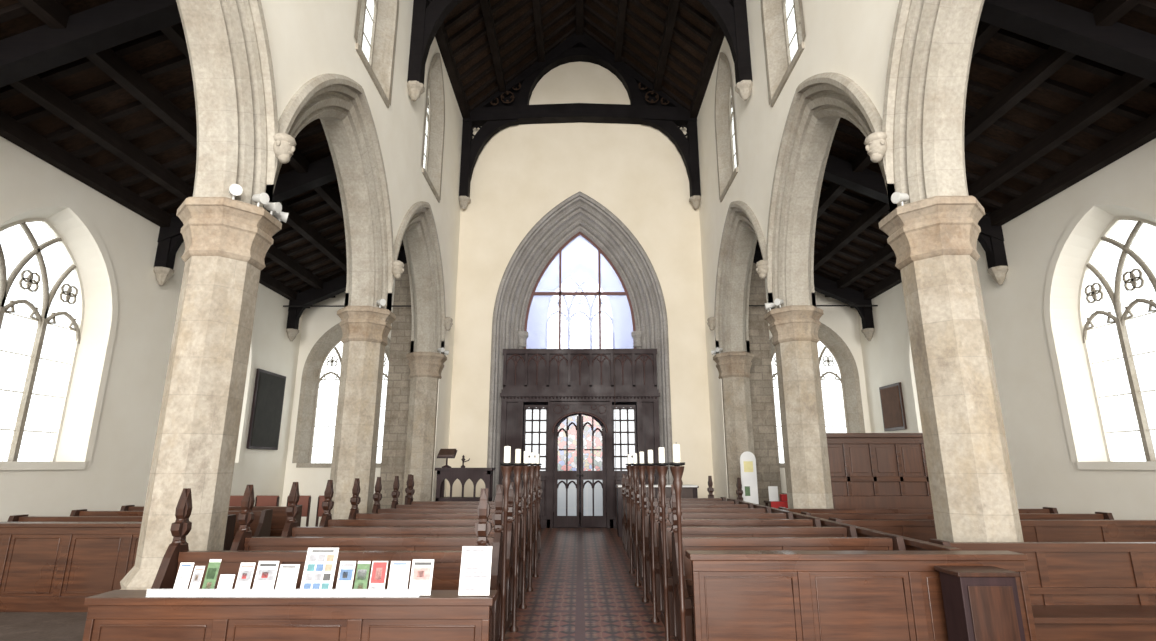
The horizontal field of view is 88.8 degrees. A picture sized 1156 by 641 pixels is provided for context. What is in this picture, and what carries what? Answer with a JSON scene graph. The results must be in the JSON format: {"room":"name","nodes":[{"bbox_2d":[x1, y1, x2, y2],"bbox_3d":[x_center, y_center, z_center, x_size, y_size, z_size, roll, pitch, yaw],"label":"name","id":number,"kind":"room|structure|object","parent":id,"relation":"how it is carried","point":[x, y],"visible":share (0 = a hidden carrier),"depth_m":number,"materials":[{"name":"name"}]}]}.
{"room":"church","nodes":[
{"label":"church","id":0,"kind":"room"},
{"bbox_2d":[0,0,181,86],"bbox_3d":[-6.148,-3.107,7.165,3.737,2.885,0.314,0,-14,0],"label":"ceiling beam","id":1,"kind":"structure","parent":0,"point":[29,53],"depth_m":7.18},
{"bbox_2d":[0,136,303,521],"bbox_3d":[-8.276,0.238,7.383,0.600,6.250,19.600,0,-14,0],"label":"wall","id":2,"kind":"structure","parent":0,"point":[117,475],"depth_m":10.48,"materials":[{"name":"beige paint"}]},
{"bbox_2d":[0,198,117,469],"bbox_3d":[-8.152,0.097,8.755,0.440,4.117,2.760,0,-14,0],"label":"window","id":3,"kind":"structure","parent":2,"relation":"in","point":[59,295],"depth_m":9.27,"materials":[{"name":"glass"}]},
{"bbox_2d":[234,331,254,467],"bbox_3d":[-8.137,1.143,13.029,0.440,4.117,2.760,0,-14,0],"label":"window","id":4,"kind":"structure","parent":2,"relation":"in","point":[243,422],"depth_m":14.12,"materials":[{"name":"beige paint"}]},
{"bbox_2d":[153,155,336,285],"bbox_3d":[-6.133,-2.061,11.439,3.737,2.885,0.314,0,-14,0],"label":"roof truss","id":5,"kind":"object","parent":2,"relation":"attached to","point":[321,172],"depth_m":11.43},
{"bbox_2d":[246,368,285,449],"bbox_3d":[-7.902,2.291,15.033,0.075,1.940,1.400,0,-14,0],"label":"board","id":6,"kind":"object","parent":2,"relation":"attached to","point":[269,388],"visible":1,"depth_m":14.90,"materials":[{"name":"wood"}]},
{"bbox_2d":[286,250,406,340],"bbox_3d":[-6.116,-0.836,16.441,3.737,2.885,0.314,0,-14,0],"label":"roof truss","id":7,"kind":"object","parent":2,"relation":"attached to","point":[336,286],"depth_m":16.29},
{"bbox_2d":[0,0,404,307],"bbox_3d":[-6.252,-3.621,8.063,4.050,2.060,19.100,0,-14,0],"label":"aisle roof","id":8,"kind":"structure","parent":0,"point":[119,120],"depth_m":9.05,"materials":[{"name":"wood"}]},
{"bbox_2d":[0,512,606,640],"bbox_3d":[0.032,3.923,8.871,16.600,0.200,25.300,0,-14,0],"label":"floor","id":9,"kind":"structure","parent":0,"point":[14,626],"depth_m":6.05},
{"bbox_2d":[0,522,141,611],"bbox_3d":[-5.876,2.825,6.798,2.840,0.945,0.210,0,-14,0],"label":"pew","id":10,"kind":"object","parent":9,"relation":"on","point":[45,566],"visible":0.58,"depth_m":6.74,"materials":[{"name":"brown wood"}]},
{"bbox_2d":[7,514,235,550],"bbox_3d":[-5.874,2.957,7.388,2.817,0.970,0.680,0,-14,0],"label":"pew","id":11,"kind":"object","parent":9,"relation":"on","point":[229,534],"visible":0.09,"depth_m":7.59,"materials":[{"name":"brown wood"}]},
{"bbox_2d":[70,509,272,539],"bbox_3d":[-5.871,3.183,8.311,2.817,0.970,0.680,0,-14,0],"label":"pew","id":12,"kind":"object","parent":9,"relation":"on","point":[260,526],"visible":0.11,"depth_m":8.51,"materials":[{"name":"brown wood"}]},
{"bbox_2d":[120,197,281,589],"bbox_3d":[-3.929,0.914,6.173,0.998,4.360,0.998,0,-14,0],"label":"stone column","id":13,"kind":"structure","parent":9,"relation":"on","point":[227,241],"depth_m":6.02,"materials":[{"name":"stone"}]},
{"bbox_2d":[176,0,277,212],"bbox_3d":[-3.937,-3.298,4.939,0.880,3.236,4.398,0,-14,0],"label":"stone arch","id":14,"kind":"object","parent":13,"relation":"on","point":[227,41],"visible":0.91,"depth_m":6.36,"materials":[{"name":"stone"}]},
{"bbox_2d":[120,505,301,536],"bbox_3d":[-5.868,3.409,9.234,2.817,0.970,0.680,0,-14,0],"label":"pew","id":15,"kind":"object","parent":9,"relation":"on","point":[279,517],"visible":0.05,"depth_m":9.43,"materials":[{"name":"brown wood"}]},
{"bbox_2d":[82,590,497,640],"bbox_3d":[-1.792,2.136,3.678,2.530,0.800,0.250,0,-14,0],"label":"pew","id":16,"kind":"object","parent":9,"relation":"on","point":[115,615],"visible":0.99,"depth_m":3.64,"materials":[{"name":"brown wood"}]},
{"bbox_2d":[458,546,491,594],"bbox_3d":[-0.653,1.595,3.767,0.194,0.281,0.072,0,-14,0],"label":"leaflet","id":17,"kind":"object","parent":16,"relation":"on","point":[475,572],"visible":1,"depth_m":3.77,"materials":[{"name":"white paper"}]},
{"bbox_3d":[-1.837,1.715,3.746,1.700,0.049,0.160,0,-14,0],"label":"rack","id":18,"kind":"object","parent":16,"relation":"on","visible":0},
{"bbox_2d":[172,563,193,594],"bbox_3d":[-2.510,1.641,3.750,0.088,0.184,0.048,0,-14,0],"label":"leaflet","id":19,"kind":"object","parent":18,"relation":"in","point":[185,569],"visible":1,"depth_m":3.75,"materials":[{"name":"white paper"}]},
{"bbox_2d":[200,559,221,594],"bbox_3d":[-2.334,1.632,3.753,0.075,0.204,0.054,0,-14,0],"label":"leaflet","id":20,"kind":"object","parent":18,"relation":"in","point":[208,586],"visible":1,"depth_m":3.75,"materials":[{"name":"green paper"}]},
{"bbox_2d":[233,563,255,594],"bbox_3d":[-2.118,1.641,3.748,0.094,0.184,0.048,0,-14,0],"label":"leaflet","id":21,"kind":"object","parent":18,"relation":"in","point":[246,570],"visible":1,"depth_m":3.75,"materials":[{"name":"white paper"}]},
{"bbox_2d":[251,561,278,594],"bbox_3d":[-1.987,1.636,3.750,0.132,0.194,0.050,0,-14,0],"label":"leaflet","id":22,"kind":"object","parent":18,"relation":"in","point":[266,573],"visible":1,"depth_m":3.75,"materials":[{"name":"white paper"}]},
{"bbox_2d":[274,564,299,594],"bbox_3d":[-1.846,1.645,3.745,0.125,0.175,0.046,0,-14,0],"label":"leaflet","id":23,"kind":"object","parent":18,"relation":"in","point":[288,573],"visible":1,"depth_m":3.74,"materials":[{"name":"white paper"}]},
{"bbox_2d":[299,548,338,594],"bbox_3d":[-1.652,1.600,3.768,0.200,0.272,0.070,0,-14,0],"label":"leaflet","id":24,"kind":"object","parent":18,"relation":"in","point":[320,564],"visible":1,"depth_m":3.77,"materials":[{"name":"white paper"}]},
{"bbox_2d":[335,561,355,594],"bbox_3d":[-1.476,1.636,3.749,0.100,0.194,0.050,0,-14,0],"label":"leaflet","id":25,"kind":"object","parent":18,"relation":"in","point":[347,568],"visible":1,"depth_m":3.75,"materials":[{"name":"white paper"}]},
{"bbox_2d":[353,561,370,594],"bbox_3d":[-1.373,1.635,3.748,0.081,0.194,0.052,0,-14,0],"label":"leaflet","id":26,"kind":"object","parent":18,"relation":"in","point":[363,567],"visible":1,"depth_m":3.75,"materials":[{"name":"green paper"}]},
{"bbox_2d":[368,561,387,594],"bbox_3d":[-1.270,1.635,3.748,0.100,0.194,0.050,0,-14,0],"label":"leaflet","id":27,"kind":"object","parent":18,"relation":"in","point":[379,568],"visible":1,"depth_m":3.74,"materials":[{"name":"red paper"}]},
{"bbox_2d":[387,561,410,594],"bbox_3d":[-1.139,1.635,3.748,0.125,0.194,0.050,0,-14,0],"label":"leaflet","id":28,"kind":"object","parent":18,"relation":"in","point":[399,570],"visible":1,"depth_m":3.75,"materials":[{"name":"white paper"}]},
{"bbox_2d":[409,559,433,594],"bbox_3d":[-0.995,1.631,3.749,0.138,0.204,0.053,0,-14,0],"label":"leaflet","id":29,"kind":"object","parent":18,"relation":"in","point":[422,569],"visible":1,"depth_m":3.75,"materials":[{"name":"white paper"}]},
{"bbox_2d":[151,488,491,589],"bbox_3d":[-1.919,1.984,4.360,2.488,1.420,0.700,0,-14,0],"label":"pew","id":30,"kind":"object","parent":9,"relation":"on","point":[447,564],"visible":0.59,"depth_m":4.52,"materials":[{"name":"brown wood"}]},
{"bbox_2d":[330,306,395,518],"bbox_3d":[-3.915,1.961,10.446,0.998,4.360,0.998,0,-14,0],"label":"stone column","id":31,"kind":"structure","parent":9,"relation":"on","point":[365,329],"depth_m":10.31,"materials":[{"name":"stone"}]},
{"bbox_2d":[272,73,393,310],"bbox_3d":[-3.922,-2.251,9.213,0.880,3.236,4.398,0,-14,0],"label":"stone arch","id":32,"kind":"object","parent":31,"relation":"on","point":[340,103],"visible":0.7,"depth_m":10.28,"materials":[{"name":"stone"}]},
{"bbox_2d":[230,485,503,640],"bbox_3d":[-1.916,2.203,5.253,2.488,1.420,0.700,0,-14,0],"label":"pew","id":33,"kind":"object","parent":9,"relation":"on","point":[243,540],"visible":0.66,"depth_m":5.42,"materials":[{"name":"brown wood"}]},
{"bbox_2d":[373,263,411,507],"bbox_3d":[-4.722,1.833,16.102,0.950,7.300,0.880,0,-14,0],"label":"buttress","id":34,"kind":"object","parent":9,"relation":"on","point":[398,382],"visible":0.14,"depth_m":15.68,"materials":[{"name":"stone"}]},
{"bbox_2d":[281,482,514,633],"bbox_3d":[-1.913,2.422,6.147,2.488,1.420,0.700,0,-14,0],"label":"pew","id":35,"kind":"object","parent":9,"relation":"on","point":[290,529],"visible":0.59,"depth_m":6.31,"materials":[{"name":"brown wood"}]},
{"bbox_2d":[319,480,523,606],"bbox_3d":[-1.910,2.640,7.040,2.488,1.420,0.700,0,-14,0],"label":"pew","id":36,"kind":"object","parent":9,"relation":"on","point":[327,505],"visible":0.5,"depth_m":7.20,"materials":[{"name":"brown wood"}]},
{"bbox_2d":[402,352,446,504],"bbox_3d":[-3.900,3.008,14.720,0.998,4.360,0.998,0,-14,0],"label":"stone column","id":37,"kind":"structure","parent":9,"relation":"on","point":[426,368],"depth_m":14.57,"materials":[{"name":"stone"}]},
{"bbox_2d":[391,201,445,353],"bbox_3d":[-3.908,-1.205,13.487,0.880,3.236,4.398,0,-14,0],"label":"stone arch","id":38,"kind":"object","parent":37,"relation":"on","point":[417,230],"visible":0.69,"depth_m":14.77,"materials":[{"name":"stone"}]},
{"bbox_2d":[348,478,529,594],"bbox_3d":[-1.907,2.859,7.934,2.488,1.420,0.700,0,-14,0],"label":"pew","id":39,"kind":"object","parent":9,"relation":"on","point":[355,500],"visible":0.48,"depth_m":8.10,"materials":[{"name":"brown wood"}]},
{"bbox_2d":[372,477,534,580],"bbox_3d":[-1.904,3.078,8.828,2.488,1.420,0.700,0,-14,0],"label":"pew","id":40,"kind":"object","parent":9,"relation":"on","point":[377,496],"visible":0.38,"depth_m":8.99,"materials":[{"name":"brown wood"}]},
{"bbox_2d":[391,476,538,569],"bbox_3d":[-1.901,3.297,9.721,2.488,1.420,0.700,0,-14,0],"label":"pew","id":41,"kind":"object","parent":9,"relation":"on","point":[395,494],"visible":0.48,"depth_m":9.89,"materials":[{"name":"brown wood"}]},
{"bbox_2d":[407,475,541,560],"bbox_3d":[-1.898,3.516,10.615,2.488,1.420,0.700,0,-14,0],"label":"pew","id":42,"kind":"object","parent":9,"relation":"on","point":[410,491],"visible":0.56,"depth_m":10.78,"materials":[{"name":"brown wood"}]},
{"bbox_2d":[499,349,659,527],"bbox_3d":[0.054,3.117,16.008,4.380,4.760,0.280,0,-14,0],"label":"screen","id":43,"kind":"object","parent":9,"relation":"on","point":[571,381],"visible":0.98,"depth_m":16.15,"materials":[{"name":"brown wood"}]},
{"bbox_2d":[554,415,578,526],"bbox_3d":[-0.301,3.988,15.780,0.670,2.920,0.110,0,-14,0],"label":"door","id":44,"kind":"structure","parent":43,"relation":"attached to","point":[566,442],"depth_m":15.76,"materials":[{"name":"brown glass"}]},
{"bbox_2d":[581,415,605,526],"bbox_3d":[0.409,3.987,15.778,0.670,2.920,0.110,0,-14,0],"label":"door","id":45,"kind":"structure","parent":43,"relation":"attached to","point":[593,443],"depth_m":15.76,"materials":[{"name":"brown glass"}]},
{"bbox_2d":[487,191,672,500],"bbox_3d":[0.056,0.897,17.257,5.040,9.666,1.150,0,-14,0],"label":"arch","id":46,"kind":"object","parent":9,"relation":"on","point":[579,212],"visible":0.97,"depth_m":17.47,"materials":[{"name":"grey stone"}]},
{"bbox_2d":[524,232,635,348],"bbox_3d":[0.057,-0.858,17.918,3.320,3.910,0.120,0,-14,0],"label":"glazing","id":47,"kind":"object","parent":46,"relation":"attached to","point":[625,293],"visible":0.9,"depth_m":17.87,"materials":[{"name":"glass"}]},
{"bbox_2d":[621,474,725,550],"bbox_3d":[1.917,3.779,11.690,2.114,1.420,0.721,0,-14,0],"label":"pew","id":48,"kind":"object","parent":9,"relation":"on","point":[623,495],"visible":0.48,"depth_m":11.84,"materials":[{"name":"brown wood"}]},
{"bbox_2d":[624,475,738,558],"bbox_3d":[1.914,3.553,10.767,2.114,1.420,0.721,0,-14,0],"label":"pew","id":49,"kind":"object","parent":9,"relation":"on","point":[626,490],"visible":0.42,"depth_m":10.91,"materials":[{"name":"brown wood"}]},
{"bbox_2d":[628,476,753,568],"bbox_3d":[1.911,3.327,9.844,2.114,1.420,0.721,0,-14,0],"label":"pew","id":50,"kind":"object","parent":9,"relation":"on","point":[747,505],"visible":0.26,"depth_m":9.99,"materials":[{"name":"brown wood"}]},
{"bbox_2d":[633,477,770,579],"bbox_3d":[1.907,3.101,8.922,2.114,1.420,0.721,0,-14,0],"label":"pew","id":51,"kind":"object","parent":9,"relation":"on","point":[764,509],"visible":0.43,"depth_m":9.07,"materials":[{"name":"brown wood"}]},
{"bbox_2d":[639,481,792,593],"bbox_3d":[1.904,2.875,7.999,2.114,1.420,0.721,0,-14,0],"label":"pew","id":52,"kind":"object","parent":9,"relation":"on","point":[786,514],"visible":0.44,"depth_m":8.15,"materials":[{"name":"brown wood"}]},
{"bbox_2d":[646,483,820,611],"bbox_3d":[1.901,2.649,7.076,2.114,1.420,0.721,0,-14,0],"label":"pew","id":53,"kind":"object","parent":9,"relation":"on","point":[812,521],"visible":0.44,"depth_m":7.22,"materials":[{"name":"brown wood"}]},
{"bbox_2d":[713,351,754,498],"bbox_3d":[4.000,3.001,14.695,0.998,4.360,0.998,0,-14,0],"label":"stone column","id":54,"kind":"structure","parent":9,"relation":"on","point":[733,368],"depth_m":14.62,"materials":[{"name":"stone"}]},
{"bbox_2d":[714,201,767,353],"bbox_3d":[3.992,-1.211,13.461,0.880,3.236,4.398,0,-14,0],"label":"stone arch","id":55,"kind":"object","parent":54,"relation":"on","point":[742,229],"visible":0.62,"depth_m":14.75,"materials":[{"name":"stone"}]},
{"bbox_2d":[740,451,758,503],"bbox_3d":[3.724,3.803,12.775,0.420,1.890,0.250,0,-14,0],"label":"banner","id":56,"kind":"object","parent":9,"relation":"on","point":[747,459],"visible":0.8,"depth_m":12.84,"materials":[{"name":"fabric"}]},
{"bbox_2d":[656,482,856,635],"bbox_3d":[1.898,2.423,6.154,2.114,1.420,0.721,0,-14,0],"label":"pew","id":57,"kind":"object","parent":9,"relation":"on","point":[846,530],"visible":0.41,"depth_m":6.30,"materials":[{"name":"brown wood"}]},
{"bbox_2d":[748,263,787,508],"bbox_3d":[4.828,1.825,16.071,0.950,7.300,0.880,0,-14,0],"label":"buttress","id":58,"kind":"object","parent":9,"relation":"on","point":[761,379],"visible":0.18,"depth_m":15.65,"materials":[{"name":"stone"}]},
{"bbox_2d":[764,486,787,507],"bbox_3d":[4.394,4.178,12.753,0.600,1.150,0.410,0,-14,0],"label":"table","id":59,"kind":"object","parent":9,"relation":"on","point":[773,501],"visible":0.43,"depth_m":12.78,"materials":[{"name":"fabric"}]},
{"bbox_2d":[668,485,905,640],"bbox_3d":[1.895,2.197,5.231,2.114,1.420,0.721,0,-14,0],"label":"pew","id":60,"kind":"object","parent":9,"relation":"on","point":[890,542],"visible":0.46,"depth_m":5.38,"materials":[{"name":"brown wood"}]},
{"bbox_2d":[764,305,833,508],"bbox_3d":[3.985,1.955,10.421,0.998,4.360,0.998,0,-14,0],"label":"stone column","id":61,"kind":"structure","parent":9,"relation":"on","point":[794,329],"depth_m":10.28,"materials":[{"name":"stone"}]},
{"bbox_2d":[766,72,889,310],"bbox_3d":[3.978,-2.258,9.188,0.880,3.236,4.398,0,-14,0],"label":"stone arch","id":62,"kind":"object","parent":61,"relation":"on","point":[818,104],"visible":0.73,"depth_m":10.25,"materials":[{"name":"stone"}]},
{"bbox_2d":[727,498,961,550],"bbox_3d":[3.019,3.154,8.149,0.100,0.950,7.350,0,-14,0],"label":"wall","id":63,"kind":"structure","parent":9,"relation":"on","point":[911,544],"depth_m":5.94,"materials":[{"name":"brown wood"}]},
{"bbox_2d":[685,550,1036,640],"bbox_3d":[2.116,2.248,4.441,2.540,0.945,0.210,0,-14,0],"label":"pew","id":64,"kind":"object","parent":9,"relation":"on","point":[739,595],"visible":0.91,"depth_m":4.41,"materials":[{"name":"brown wood"}]},
{"bbox_2d":[826,433,932,508],"bbox_3d":[5.937,3.147,10.709,3.040,2.180,0.340,0,-14,0],"label":"wooden cabinet","id":65,"kind":"object","parent":9,"relation":"on","point":[868,470],"visible":0.3,"depth_m":10.87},
{"bbox_2d":[778,507,1058,513],"bbox_3d":[5.161,3.293,8.761,4.157,0.970,0.680,0,-14,0],"label":"pew","id":66,"kind":"object","parent":9,"relation":"on","point":[1046,510],"visible":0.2,"depth_m":8.97,"materials":[{"name":"brown wood"}]},
{"bbox_2d":[879,196,1023,541],"bbox_3d":[3.970,0.908,6.147,0.998,4.360,0.998,0,-14,0],"label":"stone column","id":67,"kind":"structure","parent":9,"relation":"on","point":[933,240],"depth_m":6.01,"materials":[{"name":"stone"}]},
{"bbox_2d":[882,0,984,212],"bbox_3d":[3.963,-3.304,4.914,0.880,3.236,4.398,0,-14,0],"label":"stone arch","id":68,"kind":"object","parent":67,"relation":"on","point":[932,42],"visible":0.95,"depth_m":6.34,"materials":[{"name":"stone"}]},
{"bbox_2d":[801,512,1113,519],"bbox_3d":[5.158,3.067,7.838,4.157,0.970,0.680,0,-14,0],"label":"pew","id":69,"kind":"object","parent":9,"relation":"on","point":[1098,515],"visible":0.19,"depth_m":8.04,"materials":[{"name":"brown wood"}]},
{"bbox_2d":[934,566,1025,640],"bbox_3d":[2.870,2.217,4.157,0.430,0.870,0.290,0,-14,0],"label":"wooden pedestal","id":70,"kind":"object","parent":9,"relation":"on","point":[981,603],"visible":1,"depth_m":4.10,"materials":[{"name":"brown wood"}]},
{"bbox_2d":[829,518,1155,541],"bbox_3d":[5.154,2.841,6.916,4.157,0.970,0.680,0,-14,0],"label":"pew","id":71,"kind":"object","parent":9,"relation":"on","point":[924,530],"visible":0.17,"depth_m":7.12,"materials":[{"name":"brown wood"}]},
{"bbox_2d":[929,539,1155,640],"bbox_3d":[5.147,2.330,4.827,4.157,0.970,0.680,0,-14,0],"label":"pew","id":72,"kind":"object","parent":9,"relation":"on","point":[1079,591],"visible":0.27,"depth_m":4.97,"materials":[{"name":"brown wood"}]},
{"bbox_2d":[261,0,462,500],"bbox_3d":[-3.927,-2.666,7.822,0.700,12.100,19.100,0,-14,0],"label":"wall","id":73,"kind":"structure","parent":0,"point":[308,39],"depth_m":11.60,"materials":[{"name":"beige paint"}]},
{"bbox_2d":[273,133,296,163],"bbox_3d":[-3.439,-2.002,6.885,0.256,0.365,0.259,-13,-19,43],"label":"carved stone head","id":74,"kind":"object","parent":73,"relation":"attached to","point":[284,145],"visible":1,"depth_m":6.80,"materials":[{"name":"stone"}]},
{"bbox_2d":[354,0,398,107],"bbox_3d":[-3.740,-5.994,10.695,0.420,3.772,1.860,0,-14,0],"label":"clerestory window","id":75,"kind":"structure","parent":73,"relation":"in","point":[376,26],"depth_m":11.14,"materials":[{"name":"stone"}]},
{"bbox_2d":[422,53,444,202],"bbox_3d":[-3.727,-5.019,14.677,0.420,3.772,1.860,0,-14,0],"label":"clerestory window","id":76,"kind":"structure","parent":73,"relation":"in","point":[434,125],"depth_m":15.24,"materials":[{"name":"stone"}]},
{"bbox_2d":[281,61,870,526],"bbox_3d":[0.057,-1.833,17.951,16.600,15.300,1.000,0,-14,0],"label":"wall","id":77,"kind":"structure","parent":0,"point":[636,172],"depth_m":17.55,"materials":[{"name":"beige paint"}]},
{"bbox_2d":[292,323,390,467],"bbox_3d":[-6.395,1.983,16.699,2.760,4.232,0.420,0,-14,0],"label":"aisle window","id":78,"kind":"structure","parent":77,"relation":"in","point":[318,399],"depth_m":16.68,"materials":[{"name":"glass"}]},
{"bbox_2d":[770,323,864,467],"bbox_3d":[6.505,1.972,16.657,2.760,4.232,0.420,0,-14,0],"label":"aisle window","id":79,"kind":"structure","parent":77,"relation":"in","point":[840,383],"depth_m":16.74,"materials":[{"name":"glass"}]},
{"bbox_2d":[523,236,636,511],"bbox_3d":[0.066,0.812,20.134,6.200,11.200,4.500,0,-14,0],"label":"wall","id":80,"kind":"structure","parent":0,"point":[579,248],"depth_m":22.44,"materials":[{"name":"paint"}]},
{"bbox_2d":[536,259,623,348],"bbox_3d":[0.072,0.100,22.244,3.260,5.028,0.340,0,-14,0],"label":"tower window","id":81,"kind":"structure","parent":80,"relation":"in","point":[579,314],"depth_m":22.38,"materials":[{"name":"glass"}]},
{"bbox_2d":[431,0,729,117],"bbox_3d":[0.023,-9.895,9.578,8.600,4.022,19.100,0,-14,0],"label":"ceiling","id":82,"kind":"structure","parent":0,"point":[484,45],"depth_m":16.84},
{"bbox_2d":[459,32,700,209],"bbox_3d":[0.054,-6.380,18.344,7.310,6.280,0.370,0,-14,0],"label":"roof truss","id":83,"kind":"object","parent":82,"relation":"attached to","point":[499,112],"visible":1,"depth_m":18.21,"materials":[{"name":"wood"}]},
{"bbox_2d":[407,0,752,100],"bbox_3d":[0.036,-7.616,13.087,7.310,6.180,0.370,0,-14,0],"label":"roof truss","id":84,"kind":"object","parent":82,"relation":"attached to","point":[428,16],"visible":0.99,"depth_m":12.62,"materials":[{"name":"wood"}]},
{"bbox_2d":[505,528,674,640],"bbox_3d":[0.022,3.193,6.219,7.000,0.056,18.800,0,-14,0],"label":"floor","id":85,"kind":"structure","parent":0,"point":[584,589],"depth_m":7.36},
{"bbox_2d":[435,468,494,500],"bbox_3d":[-2.520,4.055,13.069,1.250,1.540,0.580,0,-14,0],"label":"desk","id":86,"kind":"object","parent":85,"relation":"on","point":[451,474],"visible":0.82,"depth_m":12.96,"materials":[{"name":"brown wood"}]},
{"bbox_2d":[500,444,513,640],"bbox_3d":[-0.637,1.984,5.128,0.136,1.774,0.136,0,-14,0],"label":"candle stand","id":87,"kind":"object","parent":85,"relation":"on","point":[506,468],"visible":1,"depth_m":5.17,"materials":[{"name":"brown wood"}]},
{"bbox_2d":[509,449,523,631],"bbox_3d":[-0.634,2.209,6.050,0.136,1.774,0.136,0,-14,0],"label":"candle stand","id":88,"kind":"object","parent":85,"relation":"on","point":[517,469],"visible":1,"depth_m":6.05,"materials":[{"name":"brown wood"}]},
{"bbox_2d":[519,451,530,608],"bbox_3d":[-0.631,2.436,6.973,0.136,1.774,0.136,0,-14,0],"label":"candle stand","id":89,"kind":"object","parent":85,"relation":"on","point":[526,468],"visible":0.91,"depth_m":6.97,"materials":[{"name":"brown wood"}]},
{"bbox_2d":[526,453,536,591],"bbox_3d":[-0.627,2.661,7.896,0.136,1.774,0.136,0,-14,0],"label":"candle stand","id":90,"kind":"object","parent":85,"relation":"on","point":[533,468],"visible":0.88,"depth_m":7.89,"materials":[{"name":"brown wood"}]},
{"bbox_2d":[532,453,541,576],"bbox_3d":[-0.624,2.899,8.867,0.136,1.774,0.136,0,-14,0],"label":"candle stand","id":91,"kind":"object","parent":85,"relation":"on","point":[537,474],"visible":0.88,"depth_m":8.87,"materials":[{"name":"brown wood"}]},
{"bbox_2d":[626,453,634,573],"bbox_3d":[0.817,2.970,9.154,0.136,1.774,0.136,0,-14,0],"label":"candle stand","id":92,"kind":"object","parent":85,"relation":"on","point":[629,469],"visible":0.95,"depth_m":9.15,"materials":[{"name":"brown wood"}]},
{"bbox_2d":[631,453,640,585],"bbox_3d":[0.814,2.744,8.231,0.136,1.774,0.136,0,-14,0],"label":"candle stand","id":93,"kind":"object","parent":85,"relation":"on","point":[634,467],"visible":0.92,"depth_m":8.23,"materials":[{"name":"brown wood"}]},
{"bbox_2d":[637,450,648,601],"bbox_3d":[0.810,2.518,7.308,0.136,1.774,0.136,0,-14,0],"label":"candle stand","id":94,"kind":"object","parent":85,"relation":"on","point":[641,468],"visible":0.98,"depth_m":7.31,"materials":[{"name":"brown wood"}]},
{"bbox_2d":[645,450,658,622],"bbox_3d":[0.807,2.292,6.386,0.136,1.774,0.136,0,-14,0],"label":"candle stand","id":95,"kind":"object","parent":85,"relation":"on","point":[650,468],"visible":0.98,"depth_m":6.39,"materials":[{"name":"brown wood"}]},
{"bbox_2d":[615,485,698,536],"bbox_3d":[1.848,4.447,13.831,1.900,1.140,0.645,0,-14,0],"label":"side table","id":96,"kind":"object","parent":85,"relation":"on","point":[688,491],"visible":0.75,"depth_m":13.66,"materials":[{"name":"brown wood"}]},
{"bbox_2d":[655,446,669,640],"bbox_3d":[0.804,2.070,5.482,0.136,1.774,0.136,0,-14,0],"label":"candle stand","id":97,"kind":"object","parent":85,"relation":"on","point":[662,469],"visible":1,"depth_m":5.51,"materials":[{"name":"brown wood"}]},
{"bbox_2d":[669,444,685,640],"bbox_3d":[0.801,1.856,4.608,0.136,1.774,0.136,0,-14,0],"label":"candle stand","id":98,"kind":"object","parent":85,"relation":"on","point":[677,470],"visible":1,"depth_m":4.67,"materials":[{"name":"brown wood"}]},
{"bbox_2d":[697,0,898,500],"bbox_3d":[3.973,-2.672,7.796,0.700,12.100,19.100,0,-14,0],"label":"wall","id":99,"kind":"structure","parent":0,"point":[852,39],"depth_m":11.75,"materials":[{"name":"beige paint"}]},
{"bbox_2d":[715,52,737,201],"bbox_3d":[3.813,-5.025,14.653,0.420,3.772,1.860,0,-14,0],"label":"clerestory window","id":100,"kind":"structure","parent":99,"relation":"in","point":[725,128],"depth_m":15.22,"materials":[{"name":"stone"}]},
{"bbox_2d":[760,0,805,106],"bbox_3d":[3.800,-6.000,10.671,0.420,3.772,1.860,0,-14,0],"label":"clerestory window","id":101,"kind":"structure","parent":99,"relation":"in","point":[783,28],"depth_m":11.12,"materials":[{"name":"stone"}]},
{"bbox_2d":[864,132,886,162],"bbox_3d":[3.481,-2.008,6.863,0.256,0.365,0.259,-13,-19,43],"label":"carved stone head","id":102,"kind":"object","parent":99,"relation":"attached to","point":[875,143],"visible":0.99,"depth_m":6.78,"materials":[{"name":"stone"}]},
{"bbox_2d":[755,0,1155,307],"bbox_3d":[6.298,-3.631,8.023,4.050,2.060,19.100,0,-14,0],"label":"aisle roof","id":103,"kind":"structure","parent":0,"point":[1041,119],"depth_m":9.06,"materials":[{"name":"wood"}]},
{"bbox_2d":[857,138,1155,519],"bbox_3d":[8.324,0.225,7.329,0.600,6.250,19.600,0,-14,0],"label":"wall","id":104,"kind":"structure","parent":0,"point":[1044,474],"depth_m":10.38,"materials":[{"name":"beige paint"}]},
{"bbox_2d":[753,249,874,340],"bbox_3d":[6.221,-0.846,16.401,3.737,2.885,0.314,0,-14,0],"label":"roof truss","id":105,"kind":"object","parent":104,"relation":"attached to","point":[825,286],"depth_m":16.24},
{"bbox_2d":[879,382,906,430],"bbox_3d":[8.003,2.213,15.028,0.075,1.150,1.000,0,-14,0],"label":"wooden plaque","id":106,"kind":"object","parent":104,"relation":"attached to","point":[891,396],"visible":1,"depth_m":14.92,"materials":[{"name":"brown wood"}]},
{"bbox_2d":[906,331,921,432],"bbox_3d":[8.223,1.130,12.976,0.440,4.117,2.760,0,-14,0],"label":"window","id":107,"kind":"structure","parent":104,"relation":"in","point":[916,413],"depth_m":14.16,"materials":[{"name":"beige paint"}]},
{"bbox_2d":[823,155,1007,284],"bbox_3d":[6.204,-2.071,11.399,3.737,2.885,0.314,0,-14,0],"label":"roof truss","id":108,"kind":"object","parent":104,"relation":"attached to","point":[838,171],"depth_m":11.39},
{"bbox_2d":[1044,196,1155,469],"bbox_3d":[8.208,0.084,8.703,0.440,4.117,2.760,0,-14,0],"label":"window","id":109,"kind":"structure","parent":104,"relation":"in","point":[1100,293],"depth_m":9.29,"materials":[{"name":"glass"}]},
{"bbox_2d":[980,0,1155,82],"bbox_3d":[6.189,-3.117,7.125,3.737,2.885,0.314,0,-14,0],"label":"ceiling beam","id":110,"kind":"structure","parent":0,"point":[1120,46],"depth_m":7.14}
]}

